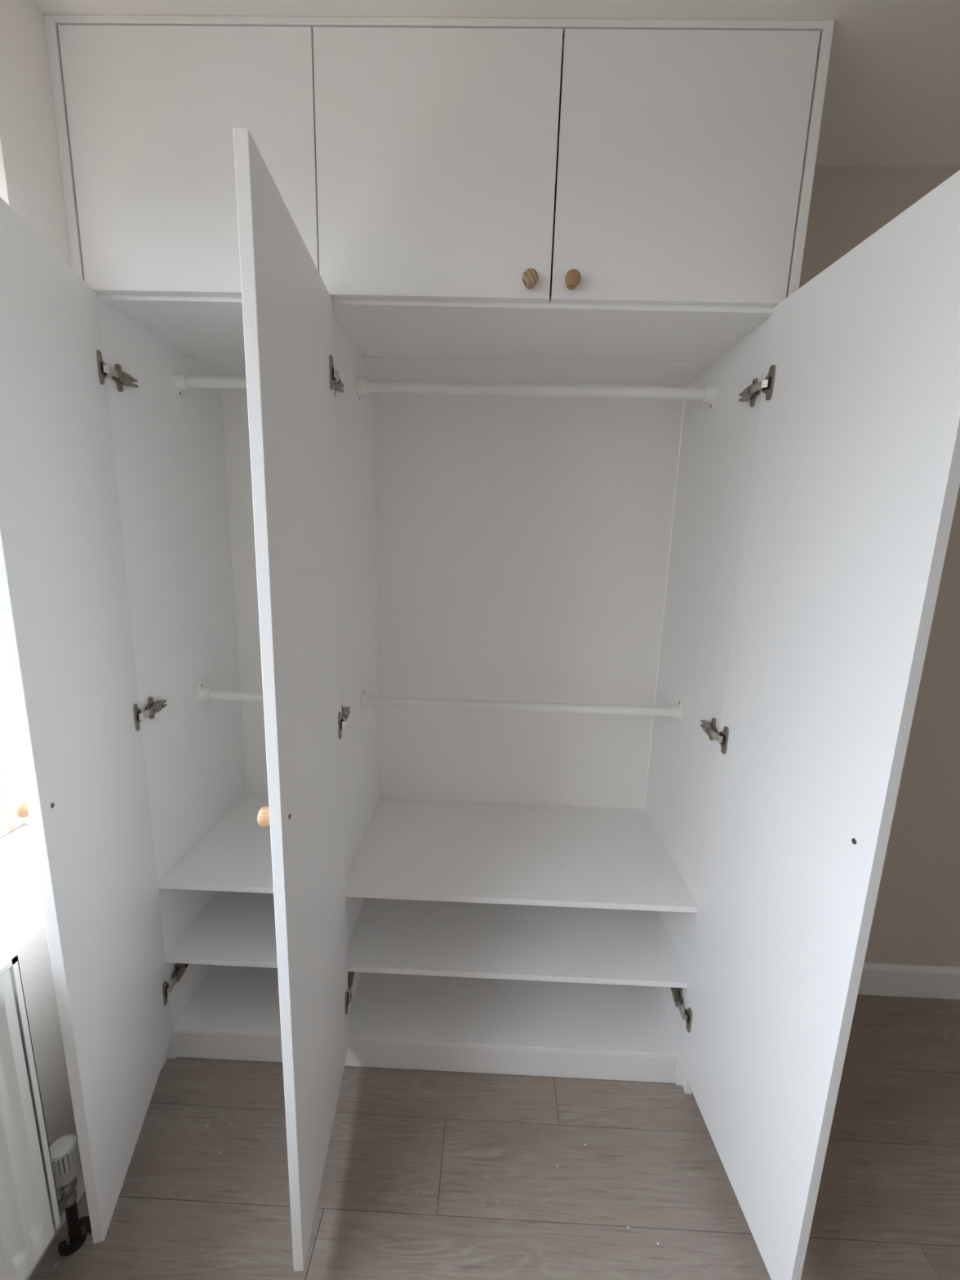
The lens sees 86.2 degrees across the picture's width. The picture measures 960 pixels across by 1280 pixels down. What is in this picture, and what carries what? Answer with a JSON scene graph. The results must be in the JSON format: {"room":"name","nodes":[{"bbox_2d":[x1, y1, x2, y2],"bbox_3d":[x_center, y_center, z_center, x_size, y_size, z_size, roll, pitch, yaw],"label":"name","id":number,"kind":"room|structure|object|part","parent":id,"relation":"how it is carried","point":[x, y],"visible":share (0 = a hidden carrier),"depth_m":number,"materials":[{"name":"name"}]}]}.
{"room":"bedroom","nodes":[
{"label":"bedroom","id":0,"kind":"room"},
{"bbox_2d":[0,0,79,1147],"bbox_3d":[-1.032,0.184,0.224,0.300,2.395,3.184,2,11,1],"label":"wall","id":1,"kind":"structure","parent":0,"point":[31,180],"depth_m":0.98,"materials":[{"name":"paint"}]},
{"bbox_2d":[0,678,39,914],"bbox_3d":[-1.059,-0.038,0.088,0.372,1.380,1.900,2,11,1],"label":"window","id":2,"kind":"structure","parent":1,"relation":"in","point":[19,877],"depth_m":1.08,"materials":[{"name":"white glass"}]},
{"bbox_3d":[-1.055,-0.062,0.083,0.060,1.330,1.900,2,11,1],"label":"frame","id":3,"kind":"part","parent":2,"relation":"part of","materials":[{"name":"white"}]},
{"bbox_3d":[-0.969,0.616,0.212,0.153,0.044,1.899,2,11,1],"label":"sill","id":4,"kind":"part","parent":2,"relation":"part of","materials":[{"name":"white"}]},
{"bbox_2d":[0,954,91,1279],"bbox_3d":[-0.852,0.980,0.484,0.102,0.745,1.102,2,11,1],"label":"radiator","id":5,"kind":"object","parent":1,"relation":"attached to","point":[32,1171],"visible":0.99,"depth_m":0.89,"materials":[{"name":"metal"}]},
{"bbox_2d":[0,955,17,976],"bbox_3d":[-0.825,0.628,0.368,0.069,0.010,1.006,2,11,1],"label":"grille","id":6,"kind":"object","parent":5,"relation":"attached to","point":[6,962],"depth_m":0.85,"materials":[{"name":"metal"}]},
{"bbox_3d":[-0.812,0.924,0.421,0.018,0.586,0.990,2,11,1],"label":"panel","id":7,"kind":"part","parent":5,"relation":"part of","materials":[{"name":"metal"}]},
{"bbox_2d":[26,1054,166,1279],"bbox_3d":[-0.917,1.371,0.150,0.014,0.100,2.594,2,11,1],"label":"baseboard","id":8,"kind":"structure","parent":1,"relation":"attached to","point":[80,1188],"depth_m":1.12,"materials":[{"name":"white wood"}]},
{"bbox_2d":[219,375,684,798],"bbox_3d":[-0.108,-0.079,1.719,1.462,2.395,0.078,2,11,1],"label":"wall","id":9,"kind":"structure","parent":0,"point":[220,375],"depth_m":1.66,"materials":[{"name":"paint"}]},
{"bbox_2d":[28,994,959,1279],"bbox_3d":[0.579,1.456,0.288,3.302,0.030,3.290,2,11,1],"label":"floor","id":10,"kind":"structure","parent":0,"point":[481,1153],"depth_m":1.19,"materials":[{"name":"brown wood"}]},
{"bbox_2d":[0,14,959,1279],"bbox_3d":[-0.103,0.021,1.206,1.501,2.395,0.954,2,11,1],"label":"wardrobe","id":11,"kind":"object","parent":10,"relation":"on","point":[457,291],"visible":1,"depth_m":1.04,"materials":[{"name":"wood"}]},
{"bbox_3d":[-0.747,0.277,0.848,0.030,0.031,0.031,-1,11,-15],"label":"knob","id":12,"kind":"part","parent":11,"relation":"part of","materials":[{"name":"brown wood"}]},
{"bbox_3d":[-0.773,0.227,1.032,0.018,1.840,0.442,-1,11,-15],"label":"door","id":13,"kind":"part","parent":11,"relation":"part of","materials":[{"name":"plastic"}]},
{"bbox_3d":[-0.796,-0.581,1.139,0.008,0.057,0.046,2,11,1],"label":"mounting plate","id":14,"kind":"part","parent":11,"relation":"part of","materials":[{"name":"silver metal"}]},
{"bbox_3d":[-0.819,0.169,1.285,0.008,0.057,0.046,2,11,1],"label":"mounting plate","id":15,"kind":"part","parent":11,"relation":"part of","materials":[{"name":"silver metal"}]},
{"bbox_3d":[-0.823,-0.040,1.448,0.022,2.380,0.484,2,11,1],"label":"panel","id":16,"kind":"part","parent":11,"relation":"part of","materials":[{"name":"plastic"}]},
{"bbox_3d":[-0.842,0.921,1.431,0.008,0.057,0.046,2,11,1],"label":"mounting plate","id":17,"kind":"part","parent":11,"relation":"part of","materials":[{"name":"silver metal"}]},
{"bbox_2d":[172,372,191,396],"bbox_3d":[-0.778,-0.670,1.346,0.028,0.060,0.045,2,11,1],"label":"socket","id":18,"kind":"object","parent":11,"relation":"attached to","point":[181,381],"depth_m":1.33,"materials":[{"name":"plastic"}]},
{"bbox_3d":[-0.560,-0.930,1.011,0.480,0.448,0.018,2,11,1],"label":"overhead door","id":19,"kind":"part","parent":11,"relation":"part of","materials":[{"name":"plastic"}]},
{"bbox_2d":[196,682,213,702],"bbox_3d":[-0.803,0.154,1.502,0.028,0.060,0.045,2,11,1],"label":"socket","id":20,"kind":"object","parent":11,"relation":"attached to","point":[204,694],"depth_m":1.49,"materials":[{"name":"plastic"}]},
{"bbox_2d":[157,792,273,893],"bbox_3d":[-0.603,0.600,1.565,0.457,0.016,0.486,2,11,1],"label":"shelf","id":21,"kind":"object","parent":11,"relation":"attached to","point":[233,853],"depth_m":1.44,"materials":[{"name":"wood"}]},
{"bbox_3d":[-0.564,-0.670,1.340,0.451,0.028,0.028,2,11,1],"label":"hanging rail","id":22,"kind":"part","parent":11,"relation":"part of","materials":[{"name":"plastic"}]},
{"bbox_2d":[164,890,277,968],"bbox_3d":[-0.609,0.820,1.608,0.457,0.016,0.486,2,11,1],"label":"shelf","id":23,"kind":"object","parent":11,"relation":"attached to","point":[230,928],"depth_m":1.46,"materials":[{"name":"wood"}]},
{"bbox_2d":[172,964,281,1039],"bbox_3d":[-0.616,1.043,1.651,0.457,0.017,0.486,2,11,1],"label":"shelf","id":24,"kind":"object","parent":11,"relation":"attached to","point":[228,1002],"depth_m":1.49,"materials":[{"name":"wood"}]},
{"bbox_3d":[-0.590,0.168,1.498,0.451,0.028,0.028,2,11,1],"label":"hanging rail","id":25,"kind":"part","parent":11,"relation":"part of","materials":[{"name":"plastic"}]},
{"bbox_3d":[-0.341,0.284,0.826,0.030,0.031,0.031,1,11,-4],"label":"knob","id":26,"kind":"part","parent":11,"relation":"part of","materials":[{"name":"brown wood"}]},
{"bbox_3d":[-0.328,0.244,1.012,0.018,1.840,0.449,1,11,-4],"label":"door","id":27,"kind":"part","parent":11,"relation":"part of","materials":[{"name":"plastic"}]},
{"bbox_2d":[355,376,369,400],"bbox_3d":[-0.304,-0.653,1.335,0.028,0.060,0.045,2,11,1],"label":"socket","id":28,"kind":"object","parent":11,"relation":"attached to","point":[362,384],"depth_m":1.32,"materials":[{"name":"plastic"}]},
{"bbox_2d":[360,688,373,708],"bbox_3d":[-0.329,0.170,1.491,0.028,0.060,0.045,2,11,1],"label":"socket","id":29,"kind":"object","parent":11,"relation":"attached to","point":[366,700],"depth_m":1.48,"materials":[{"name":"plastic"}]},
{"bbox_3d":[-0.086,-0.914,1.000,0.464,0.448,0.018,2,11,1],"label":"overhead door","id":30,"kind":"part","parent":11,"relation":"part of","materials":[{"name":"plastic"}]},
{"bbox_3d":[-0.109,-0.062,1.673,1.394,2.380,0.006,2,11,1],"label":"panel","id":31,"kind":"part","parent":11,"relation":"part of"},
{"bbox_2d":[348,972,679,1059],"bbox_3d":[0.089,1.067,1.636,0.919,0.017,0.486,2,11,1],"label":"shelf","id":32,"kind":"object","parent":11,"relation":"attached to","point":[393,1011],"depth_m":1.48,"materials":[{"name":"wood"}]},
{"bbox_2d":[346,897,688,987],"bbox_3d":[0.096,0.844,1.592,0.919,0.016,0.486,2,11,1],"label":"shelf","id":33,"kind":"object","parent":11,"relation":"attached to","point":[573,944],"depth_m":1.46,"materials":[{"name":"wood"}]},
{"bbox_3d":[0.116,0.192,1.483,0.913,0.028,0.028,2,11,1],"label":"hanging rail","id":34,"kind":"part","parent":11,"relation":"part of","materials":[{"name":"plastic"}]},
{"bbox_2d":[345,798,697,912],"bbox_3d":[0.102,0.624,1.549,0.919,0.016,0.486,2,11,1],"label":"shelf","id":35,"kind":"object","parent":11,"relation":"attached to","point":[488,851],"depth_m":1.49,"materials":[{"name":"wood"}]},
{"bbox_3d":[0.099,-0.710,1.010,0.031,0.031,0.030,2,11,1],"label":"knob","id":36,"kind":"part","parent":11,"relation":"part of","materials":[{"name":"brown wood"}]},
{"bbox_3d":[0.141,-0.645,1.324,0.913,0.028,0.028,2,11,1],"label":"hanging rail","id":37,"kind":"part","parent":11,"relation":"part of","materials":[{"name":"plastic"}]},
{"bbox_3d":[0.156,-1.167,1.202,0.919,0.018,0.484,2,11,1],"label":"panel","id":38,"kind":"part","parent":11,"relation":"part of","materials":[{"name":"wood"}]},
{"bbox_3d":[0.182,-0.708,1.008,0.031,0.031,0.030,2,11,1],"label":"knob","id":39,"kind":"part","parent":11,"relation":"part of","materials":[{"name":"brown wood"}]},
{"bbox_2d":[668,699,683,719],"bbox_3d":[0.561,0.201,1.472,0.028,0.060,0.045,2,11,1],"label":"socket","id":40,"kind":"object","parent":11,"relation":"attached to","point":[675,712],"depth_m":1.46,"materials":[{"name":"plastic"}]},
{"bbox_3d":[0.543,0.968,1.401,0.008,0.057,0.046,2,11,1],"label":"mounting plate","id":41,"kind":"part","parent":11,"relation":"part of","materials":[{"name":"silver metal"}]},
{"bbox_3d":[0.382,-0.898,0.990,0.464,0.448,0.018,2,11,1],"label":"overhead door","id":42,"kind":"part","parent":11,"relation":"part of","materials":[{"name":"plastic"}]},
{"bbox_3d":[0.588,0.008,1.417,0.016,2.380,0.484,2,11,1],"label":"panel","id":43,"kind":"part","parent":11,"relation":"part of","materials":[{"name":"plastic"}]},
{"bbox_2d":[700,384,718,409],"bbox_3d":[0.585,-0.623,1.316,0.028,0.060,0.045,2,11,1],"label":"socket","id":44,"kind":"object","parent":11,"relation":"attached to","point":[708,393],"depth_m":1.30,"materials":[{"name":"plastic"}]},
{"bbox_3d":[0.566,0.216,1.254,0.008,0.057,0.046,2,11,1],"label":"mounting plate","id":45,"kind":"part","parent":11,"relation":"part of","materials":[{"name":"silver metal"}]},
{"bbox_3d":[0.588,-0.533,1.109,0.008,0.057,0.046,2,11,1],"label":"mounting plate","id":46,"kind":"part","parent":11,"relation":"part of","materials":[{"name":"silver metal"}]},
{"bbox_3d":[0.603,0.017,1.336,0.018,2.394,0.365,2,11,1],"label":"panel","id":47,"kind":"part","parent":11,"relation":"part of","materials":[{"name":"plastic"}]},
{"bbox_3d":[0.582,0.277,0.986,0.018,1.840,0.463,1,11,-3],"label":"door","id":48,"kind":"part","parent":11,"relation":"part of","materials":[{"name":"plastic"}]},
{"bbox_2d":[31,0,959,167],"bbox_3d":[0.653,-0.964,-0.098,3.502,0.080,3.284,2,11,1],"label":"ceiling","id":49,"kind":"structure","parent":0,"point":[892,93],"depth_m":0.95,"materials":[{"name":"paint"}]},
{"bbox_2d":[799,165,959,966],"bbox_3d":[1.513,0.004,1.544,1.789,2.395,0.100,2,11,1],"label":"wall","id":50,"kind":"structure","parent":0,"point":[916,920],"depth_m":1.56,"materials":[{"name":"paint"}]},
{"bbox_2d":[857,961,959,999],"bbox_3d":[1.428,1.133,1.706,1.688,0.112,0.016,2,11,1],"label":"baseboard","id":51,"kind":"structure","parent":50,"relation":"attached to","point":[879,979],"depth_m":1.70,"materials":[{"name":"white wood"}]}
]}

